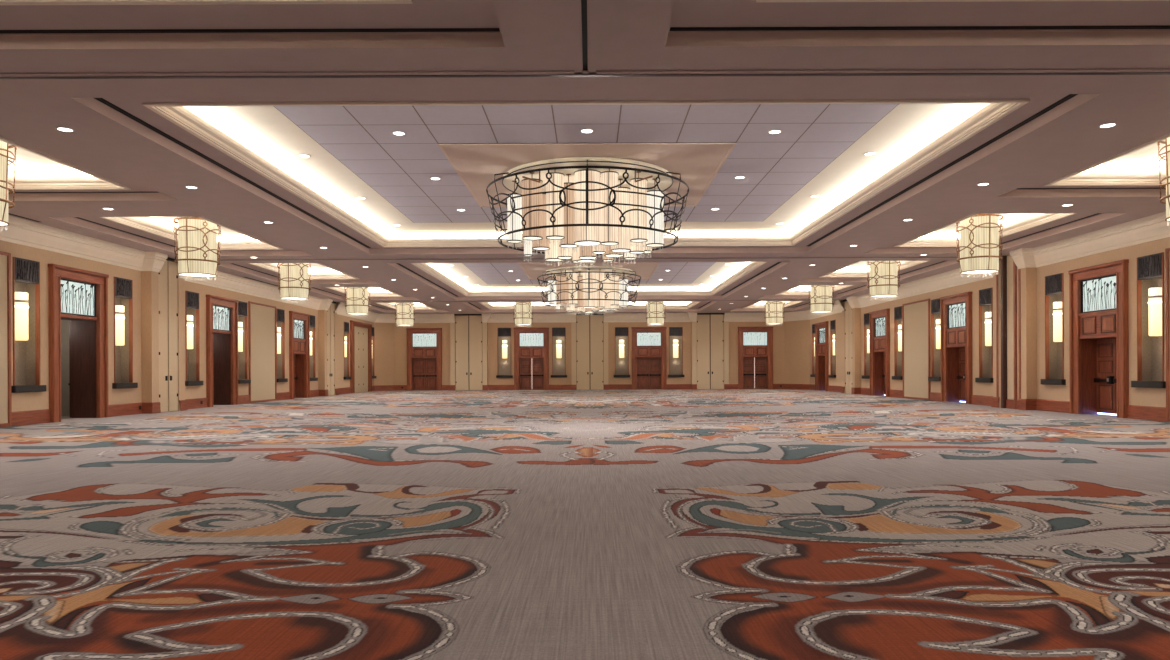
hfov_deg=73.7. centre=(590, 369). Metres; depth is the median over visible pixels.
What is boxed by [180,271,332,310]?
trim
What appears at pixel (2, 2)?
trim
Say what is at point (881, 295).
diffuser
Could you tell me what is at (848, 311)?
wall
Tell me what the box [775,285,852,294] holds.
light
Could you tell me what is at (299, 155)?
recessed light
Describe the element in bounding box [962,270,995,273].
diffuser
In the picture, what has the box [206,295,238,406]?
door
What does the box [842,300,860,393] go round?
wall
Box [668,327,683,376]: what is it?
wall niche
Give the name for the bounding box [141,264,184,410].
wall
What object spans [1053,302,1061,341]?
wall sconce
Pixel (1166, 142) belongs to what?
drum pendant
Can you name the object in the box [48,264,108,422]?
door
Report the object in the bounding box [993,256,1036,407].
wall
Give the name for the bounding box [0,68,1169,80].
trim
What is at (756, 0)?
trim
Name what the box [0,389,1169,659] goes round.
floor
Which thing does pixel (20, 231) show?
trim
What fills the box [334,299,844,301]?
trim
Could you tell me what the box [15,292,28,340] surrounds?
wall sconce
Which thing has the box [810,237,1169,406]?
wall
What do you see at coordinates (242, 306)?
wall niche
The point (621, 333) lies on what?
wall niche
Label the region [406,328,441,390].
door
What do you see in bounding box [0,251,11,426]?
framed panel
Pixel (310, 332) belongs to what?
wall sconce
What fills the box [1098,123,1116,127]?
recessed light
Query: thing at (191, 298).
wall niche
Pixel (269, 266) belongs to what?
trim
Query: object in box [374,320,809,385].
wall
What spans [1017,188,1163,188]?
air slot
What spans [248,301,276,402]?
framed panel
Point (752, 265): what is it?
light
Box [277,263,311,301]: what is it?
drum pendant
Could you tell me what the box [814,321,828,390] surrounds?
door
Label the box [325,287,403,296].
trim
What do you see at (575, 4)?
trim
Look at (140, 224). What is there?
trim
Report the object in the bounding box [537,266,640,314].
chandelier
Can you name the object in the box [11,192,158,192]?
air slot
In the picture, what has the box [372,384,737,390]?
baseboard
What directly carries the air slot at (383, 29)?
attached to the ceiling at (534, 35)
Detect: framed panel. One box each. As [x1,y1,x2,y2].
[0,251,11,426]
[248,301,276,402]
[902,299,930,399]
[1165,248,1169,421]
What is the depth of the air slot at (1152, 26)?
9.15 m
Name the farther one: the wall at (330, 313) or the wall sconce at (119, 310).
the wall at (330, 313)
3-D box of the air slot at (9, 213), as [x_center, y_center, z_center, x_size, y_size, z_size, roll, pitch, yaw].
[-14.045,-3.771,17.200,0.110,0.005,5.400,0,0,0]
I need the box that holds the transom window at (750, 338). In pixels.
[744,332,764,344]
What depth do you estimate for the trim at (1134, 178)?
16.86 m
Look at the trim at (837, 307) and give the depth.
52.59 m
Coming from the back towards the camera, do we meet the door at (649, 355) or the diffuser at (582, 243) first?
the door at (649, 355)
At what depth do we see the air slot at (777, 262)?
33.92 m
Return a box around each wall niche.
[12,257,45,392]
[112,277,137,388]
[185,291,202,385]
[238,301,250,383]
[276,308,287,381]
[310,315,317,380]
[343,322,350,379]
[372,327,375,378]
[496,328,512,377]
[551,328,566,377]
[614,327,629,376]
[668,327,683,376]
[810,324,814,376]
[828,320,835,377]
[862,313,869,378]
[892,306,902,379]
[928,298,940,380]
[975,288,992,382]
[1040,273,1065,384]
[1131,252,1165,387]
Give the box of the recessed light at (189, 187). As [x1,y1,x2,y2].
[185,186,197,188]
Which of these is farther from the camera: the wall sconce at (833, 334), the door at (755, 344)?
the door at (755, 344)
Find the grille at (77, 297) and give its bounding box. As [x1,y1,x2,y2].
[61,281,93,314]
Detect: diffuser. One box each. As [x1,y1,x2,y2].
[181,273,214,276]
[523,237,541,239]
[575,242,599,244]
[871,295,894,296]
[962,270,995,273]
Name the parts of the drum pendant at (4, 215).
lamp shade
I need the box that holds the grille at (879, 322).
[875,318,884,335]
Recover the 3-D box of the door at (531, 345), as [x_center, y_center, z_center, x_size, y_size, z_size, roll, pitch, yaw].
[-4.038,-0.759,53.305,2.400,4.250,0.550,0,0,0]
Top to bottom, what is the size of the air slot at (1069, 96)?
0.005 m
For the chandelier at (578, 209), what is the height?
1.967 m
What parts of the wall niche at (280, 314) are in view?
relief panel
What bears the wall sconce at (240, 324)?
attached to the wall niche at (242, 306)
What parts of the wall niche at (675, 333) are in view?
relief panel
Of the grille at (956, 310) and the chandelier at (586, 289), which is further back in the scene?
the chandelier at (586, 289)
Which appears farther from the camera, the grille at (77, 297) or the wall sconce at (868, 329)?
the wall sconce at (868, 329)
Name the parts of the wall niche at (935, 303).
frame, relief panel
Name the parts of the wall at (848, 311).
panel, panel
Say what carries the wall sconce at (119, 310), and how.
attached to the wall niche at (123, 288)
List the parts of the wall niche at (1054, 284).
relief panel, frame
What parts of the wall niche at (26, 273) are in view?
relief panel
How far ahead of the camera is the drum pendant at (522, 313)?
47.06 m
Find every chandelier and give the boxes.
[486,157,688,267]
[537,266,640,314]
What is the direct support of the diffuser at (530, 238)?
attached to the chandelier at (578, 209)
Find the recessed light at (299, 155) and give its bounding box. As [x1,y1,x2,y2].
[298,154,310,157]
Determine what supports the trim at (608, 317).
attached to the wall at (791, 340)
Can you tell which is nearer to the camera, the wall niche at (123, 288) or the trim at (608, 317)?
the wall niche at (123, 288)
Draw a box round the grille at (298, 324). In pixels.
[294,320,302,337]
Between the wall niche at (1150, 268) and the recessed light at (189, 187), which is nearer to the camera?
the recessed light at (189, 187)
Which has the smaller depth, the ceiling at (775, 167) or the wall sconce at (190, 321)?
the ceiling at (775, 167)
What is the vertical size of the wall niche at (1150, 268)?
3.410 m
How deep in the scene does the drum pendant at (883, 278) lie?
29.44 m
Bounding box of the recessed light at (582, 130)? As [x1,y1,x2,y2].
[580,129,593,132]
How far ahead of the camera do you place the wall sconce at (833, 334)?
46.20 m
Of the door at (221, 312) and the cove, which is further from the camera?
the door at (221, 312)
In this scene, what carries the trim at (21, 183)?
attached to the ceiling at (534, 35)
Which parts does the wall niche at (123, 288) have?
relief panel, frame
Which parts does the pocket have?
panel, panel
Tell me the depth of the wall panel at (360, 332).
49.01 m
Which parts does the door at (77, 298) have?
transom glass, transom frame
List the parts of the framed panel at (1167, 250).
fabric panel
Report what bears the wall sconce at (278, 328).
attached to the wall niche at (280, 314)
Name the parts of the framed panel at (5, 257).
fabric panel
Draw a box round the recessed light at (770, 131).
[768,130,781,133]
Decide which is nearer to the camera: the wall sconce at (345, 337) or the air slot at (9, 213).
the air slot at (9, 213)
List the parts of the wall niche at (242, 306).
relief panel, frame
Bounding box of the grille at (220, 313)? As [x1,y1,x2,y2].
[213,306,228,329]
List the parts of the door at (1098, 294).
raised panel, transom frame, transom glass, raised panel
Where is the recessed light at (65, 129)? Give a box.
[56,127,74,131]
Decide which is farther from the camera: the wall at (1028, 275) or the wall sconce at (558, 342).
the wall sconce at (558, 342)
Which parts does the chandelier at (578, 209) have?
rod, pendant shade, pendant shade, cross arm, pendant shade, pendant shade, pendant shade, rod, pendant shade, pendant shade, rod, pendant shade, pendant shade, pendant shade, rod, pendant shade, pendant shade, pendant shade, rod, pendant shade, pendant shade, pendant shade, pendant shade, pendant shade, pendant shade, cross arm, pendant shade, rod, pendant shade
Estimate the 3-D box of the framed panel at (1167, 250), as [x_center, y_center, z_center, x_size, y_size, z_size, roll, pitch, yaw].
[14.356,-0.866,18.050,0.069,4.320,2.800,0,0,0]
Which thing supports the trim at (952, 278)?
attached to the wall at (1156, 397)
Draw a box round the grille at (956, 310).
[949,303,963,327]
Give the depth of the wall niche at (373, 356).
52.19 m
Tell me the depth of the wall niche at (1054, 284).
24.63 m
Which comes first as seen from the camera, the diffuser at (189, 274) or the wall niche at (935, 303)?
the diffuser at (189, 274)
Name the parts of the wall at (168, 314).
panel, panel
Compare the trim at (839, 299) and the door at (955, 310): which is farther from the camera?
the trim at (839, 299)
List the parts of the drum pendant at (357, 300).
lamp shade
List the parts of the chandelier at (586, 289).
pendant shade, pendant shade, pendant shade, pendant shade, pendant shade, pendant shade, rod, pendant shade, rod, pendant shade, pendant shade, pendant shade, pendant shade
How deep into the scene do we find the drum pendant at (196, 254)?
22.09 m
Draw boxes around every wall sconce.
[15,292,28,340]
[115,305,124,345]
[187,315,193,348]
[238,322,242,351]
[277,327,280,353]
[310,332,311,354]
[344,336,346,356]
[502,340,506,357]
[556,340,561,357]
[619,340,623,357]
[673,340,677,357]
[833,334,834,354]
[867,329,868,352]
[898,325,901,350]
[936,319,940,348]
[985,312,990,345]
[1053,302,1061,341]
[1148,287,1161,335]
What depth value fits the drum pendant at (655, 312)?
47.08 m
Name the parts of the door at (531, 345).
raised panel, transom glass, transom frame, raised panel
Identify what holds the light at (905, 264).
attached to the ceiling at (534, 35)
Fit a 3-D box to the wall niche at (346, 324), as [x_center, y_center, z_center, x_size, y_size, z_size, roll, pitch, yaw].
[-14.624,-1.138,46.300,0.490,3.410,1.120,0,0,0]
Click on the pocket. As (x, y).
(1010, 339)
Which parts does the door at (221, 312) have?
transom glass, transom frame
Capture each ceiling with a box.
[0,0,1169,313]
[274,104,898,222]
[438,143,735,206]
[463,262,714,283]
[518,262,659,279]
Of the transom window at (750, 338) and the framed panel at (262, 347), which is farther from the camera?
the transom window at (750, 338)
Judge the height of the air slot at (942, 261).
0.005 m
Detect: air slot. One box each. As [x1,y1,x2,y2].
[0,28,499,33]
[9,213,39,221]
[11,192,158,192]
[75,217,177,247]
[95,98,370,247]
[230,263,276,276]
[396,263,456,295]
[670,25,1169,30]
[722,262,780,294]
[807,94,1077,245]
[898,261,944,275]
[1001,213,1100,243]
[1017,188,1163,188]
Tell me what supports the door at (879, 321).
in the wall at (1156, 397)
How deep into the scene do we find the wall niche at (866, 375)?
40.98 m
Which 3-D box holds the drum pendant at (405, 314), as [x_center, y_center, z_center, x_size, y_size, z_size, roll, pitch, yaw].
[-11.339,-3.509,47.600,1.256,1.792,1.256,0,0,-24]
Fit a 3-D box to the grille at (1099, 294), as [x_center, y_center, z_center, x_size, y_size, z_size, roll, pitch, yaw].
[14.411,-2.171,22.054,0.035,0.932,1.545,0,0,0]
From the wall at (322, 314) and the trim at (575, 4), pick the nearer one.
the trim at (575, 4)
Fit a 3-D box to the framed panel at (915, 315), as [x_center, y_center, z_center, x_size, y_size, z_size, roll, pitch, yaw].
[14.356,-0.866,34.450,0.069,4.320,2.800,0,0,0]
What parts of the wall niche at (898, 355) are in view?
relief panel, frame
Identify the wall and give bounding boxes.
[0,240,374,411]
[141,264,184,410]
[158,257,177,411]
[318,302,336,395]
[327,301,335,395]
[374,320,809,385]
[450,314,487,389]
[571,314,607,389]
[691,313,728,388]
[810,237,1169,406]
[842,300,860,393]
[843,299,851,393]
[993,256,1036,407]
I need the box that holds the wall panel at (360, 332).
[350,320,371,392]
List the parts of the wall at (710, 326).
panel, panel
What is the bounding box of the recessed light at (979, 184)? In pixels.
[977,183,989,185]
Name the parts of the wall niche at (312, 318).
relief panel, frame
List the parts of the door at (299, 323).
raised panel, transom glass, transom frame, raised panel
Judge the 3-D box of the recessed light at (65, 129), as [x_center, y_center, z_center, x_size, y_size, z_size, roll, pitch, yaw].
[-8.290,-3.791,12.300,0.250,0.014,0.250,0,0,0]
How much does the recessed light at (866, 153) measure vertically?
0.014 m
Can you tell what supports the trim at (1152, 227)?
attached to the wall at (1156, 397)
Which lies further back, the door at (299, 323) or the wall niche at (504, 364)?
the wall niche at (504, 364)
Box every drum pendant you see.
[0,140,16,230]
[173,217,220,279]
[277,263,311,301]
[344,287,370,315]
[395,303,414,326]
[513,302,532,326]
[645,302,665,325]
[764,301,784,325]
[808,285,834,314]
[866,261,900,299]
[955,214,1003,277]
[1157,137,1169,225]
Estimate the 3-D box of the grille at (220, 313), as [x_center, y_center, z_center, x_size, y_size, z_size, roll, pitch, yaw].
[-14.537,-2.061,30.587,0.035,0.938,1.567,0,0,0]
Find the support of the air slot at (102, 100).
attached to the ceiling at (534, 35)
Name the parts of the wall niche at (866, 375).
frame, relief panel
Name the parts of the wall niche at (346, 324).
relief panel, frame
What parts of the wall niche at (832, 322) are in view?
relief panel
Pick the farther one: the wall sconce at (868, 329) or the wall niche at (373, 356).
the wall niche at (373, 356)
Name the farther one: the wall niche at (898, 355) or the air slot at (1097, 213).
the wall niche at (898, 355)
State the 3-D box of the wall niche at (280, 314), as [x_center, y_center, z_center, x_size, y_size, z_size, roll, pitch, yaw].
[-14.624,-1.138,36.450,0.490,3.410,1.120,0,0,0]
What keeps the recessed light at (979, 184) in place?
in the ceiling at (534, 35)
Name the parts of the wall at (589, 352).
panel, panel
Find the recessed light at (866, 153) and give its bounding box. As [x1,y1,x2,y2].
[864,152,875,154]
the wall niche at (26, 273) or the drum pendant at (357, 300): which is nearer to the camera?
the wall niche at (26, 273)
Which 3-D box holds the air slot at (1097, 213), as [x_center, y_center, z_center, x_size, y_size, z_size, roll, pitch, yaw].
[13.149,-4.047,22.550,0.110,0.005,5.300,0,0,0]
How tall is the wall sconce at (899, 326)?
1.230 m
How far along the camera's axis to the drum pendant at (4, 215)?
14.42 m
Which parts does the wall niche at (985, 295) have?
relief panel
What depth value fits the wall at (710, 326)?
52.95 m
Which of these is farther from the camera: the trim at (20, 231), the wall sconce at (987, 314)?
the wall sconce at (987, 314)
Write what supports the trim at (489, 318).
attached to the wall at (791, 340)
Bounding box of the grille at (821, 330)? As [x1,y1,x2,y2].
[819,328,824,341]
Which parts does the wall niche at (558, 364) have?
relief panel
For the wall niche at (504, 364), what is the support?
attached to the wall at (791, 340)
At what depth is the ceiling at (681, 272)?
35.84 m
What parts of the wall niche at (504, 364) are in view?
relief panel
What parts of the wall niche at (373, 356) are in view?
frame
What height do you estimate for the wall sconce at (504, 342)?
1.230 m
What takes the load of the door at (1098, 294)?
in the wall at (1156, 397)
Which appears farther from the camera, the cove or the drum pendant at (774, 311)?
the drum pendant at (774, 311)
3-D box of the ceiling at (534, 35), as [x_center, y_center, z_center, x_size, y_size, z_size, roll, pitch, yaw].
[-0.071,-4.140,22.100,28.900,0.620,62.200,0,0,0]
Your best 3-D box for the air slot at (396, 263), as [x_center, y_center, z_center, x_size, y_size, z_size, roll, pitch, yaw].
[-7.191,-3.967,34.950,0.120,0.005,14.200,0,0,0]
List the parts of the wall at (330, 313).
panel, panel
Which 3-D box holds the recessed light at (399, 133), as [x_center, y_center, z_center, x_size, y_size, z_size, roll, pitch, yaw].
[-3.592,-4.427,14.600,0.250,0.014,0.250,0,0,0]
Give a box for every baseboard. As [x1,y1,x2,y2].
[12,387,350,425]
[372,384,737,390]
[773,384,1165,421]
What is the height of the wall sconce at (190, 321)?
1.230 m
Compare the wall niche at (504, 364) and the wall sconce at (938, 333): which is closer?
the wall sconce at (938, 333)
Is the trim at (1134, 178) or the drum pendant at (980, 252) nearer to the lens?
the trim at (1134, 178)
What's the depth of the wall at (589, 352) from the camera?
52.95 m
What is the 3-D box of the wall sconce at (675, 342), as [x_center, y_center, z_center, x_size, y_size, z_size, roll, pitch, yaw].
[5.809,-1.458,53.364,0.374,1.230,0.382,0,0,0]
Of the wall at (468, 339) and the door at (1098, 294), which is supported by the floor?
the wall at (468, 339)
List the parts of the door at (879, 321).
raised panel, transom frame, transom glass, raised panel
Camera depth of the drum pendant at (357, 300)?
37.47 m
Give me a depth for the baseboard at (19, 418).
25.09 m
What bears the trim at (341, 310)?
attached to the wall at (322, 314)
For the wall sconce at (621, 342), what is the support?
attached to the wall niche at (621, 333)
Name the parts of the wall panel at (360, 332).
panel, panel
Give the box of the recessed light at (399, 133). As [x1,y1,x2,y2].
[392,131,405,135]
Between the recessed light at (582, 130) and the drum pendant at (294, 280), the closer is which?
the recessed light at (582, 130)
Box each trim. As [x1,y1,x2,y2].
[0,0,411,4]
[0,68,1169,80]
[0,137,130,189]
[0,216,167,272]
[100,217,283,249]
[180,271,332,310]
[217,256,959,260]
[248,263,358,278]
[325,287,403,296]
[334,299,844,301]
[335,302,454,322]
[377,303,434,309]
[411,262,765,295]
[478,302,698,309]
[482,313,575,322]
[570,0,597,73]
[604,313,696,321]
[724,300,843,321]
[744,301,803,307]
[756,0,1169,1]
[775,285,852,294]
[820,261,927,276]
[846,268,998,308]
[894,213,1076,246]
[1009,211,1169,268]
[1044,133,1169,185]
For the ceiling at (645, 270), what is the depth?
33.70 m
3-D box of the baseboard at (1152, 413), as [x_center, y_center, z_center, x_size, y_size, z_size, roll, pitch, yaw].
[13.399,1.118,22.100,2.000,0.360,62.200,0,0,0]
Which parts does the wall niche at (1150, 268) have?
relief panel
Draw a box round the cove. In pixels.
[142,99,1029,246]
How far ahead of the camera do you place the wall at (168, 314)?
26.23 m
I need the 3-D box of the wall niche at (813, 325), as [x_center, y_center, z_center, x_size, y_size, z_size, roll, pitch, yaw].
[14.505,-1.252,50.150,0.490,3.410,1.120,0,0,0]
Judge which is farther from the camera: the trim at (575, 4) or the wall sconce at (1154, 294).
the wall sconce at (1154, 294)
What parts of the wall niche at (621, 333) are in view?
relief panel, frame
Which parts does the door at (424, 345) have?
raised panel, transom glass, transom frame, raised panel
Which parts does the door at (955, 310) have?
raised panel, transom frame, transom glass, raised panel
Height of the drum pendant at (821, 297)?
1.792 m
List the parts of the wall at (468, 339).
panel, panel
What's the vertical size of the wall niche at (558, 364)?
3.410 m
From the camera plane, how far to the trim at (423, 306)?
50.34 m
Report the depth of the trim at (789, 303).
49.42 m
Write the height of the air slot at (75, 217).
0.005 m
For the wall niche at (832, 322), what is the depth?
46.73 m
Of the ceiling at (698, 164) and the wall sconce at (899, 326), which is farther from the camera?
the wall sconce at (899, 326)
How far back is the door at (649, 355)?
53.21 m
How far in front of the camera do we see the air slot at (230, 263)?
30.61 m
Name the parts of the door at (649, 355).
raised panel, transom glass, raised panel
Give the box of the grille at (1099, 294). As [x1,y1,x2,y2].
[1083,278,1115,311]
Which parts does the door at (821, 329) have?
transom glass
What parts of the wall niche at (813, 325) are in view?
frame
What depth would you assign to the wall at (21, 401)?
24.26 m
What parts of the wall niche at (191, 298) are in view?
relief panel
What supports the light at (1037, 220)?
attached to the ceiling at (534, 35)
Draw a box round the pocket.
[996,255,1020,408]
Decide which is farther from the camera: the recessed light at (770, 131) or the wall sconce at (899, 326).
the wall sconce at (899, 326)
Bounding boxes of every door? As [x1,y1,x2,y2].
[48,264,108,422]
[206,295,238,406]
[289,311,309,398]
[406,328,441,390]
[514,328,548,389]
[631,327,666,389]
[738,327,772,388]
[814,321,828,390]
[869,309,889,396]
[940,292,972,403]
[1068,259,1128,417]
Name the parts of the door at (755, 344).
raised panel, transom glass, transom frame, raised panel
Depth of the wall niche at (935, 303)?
32.89 m
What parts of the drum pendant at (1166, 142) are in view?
lamp shade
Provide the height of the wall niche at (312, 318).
3.410 m
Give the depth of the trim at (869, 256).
26.62 m
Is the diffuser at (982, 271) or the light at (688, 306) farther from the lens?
the light at (688, 306)

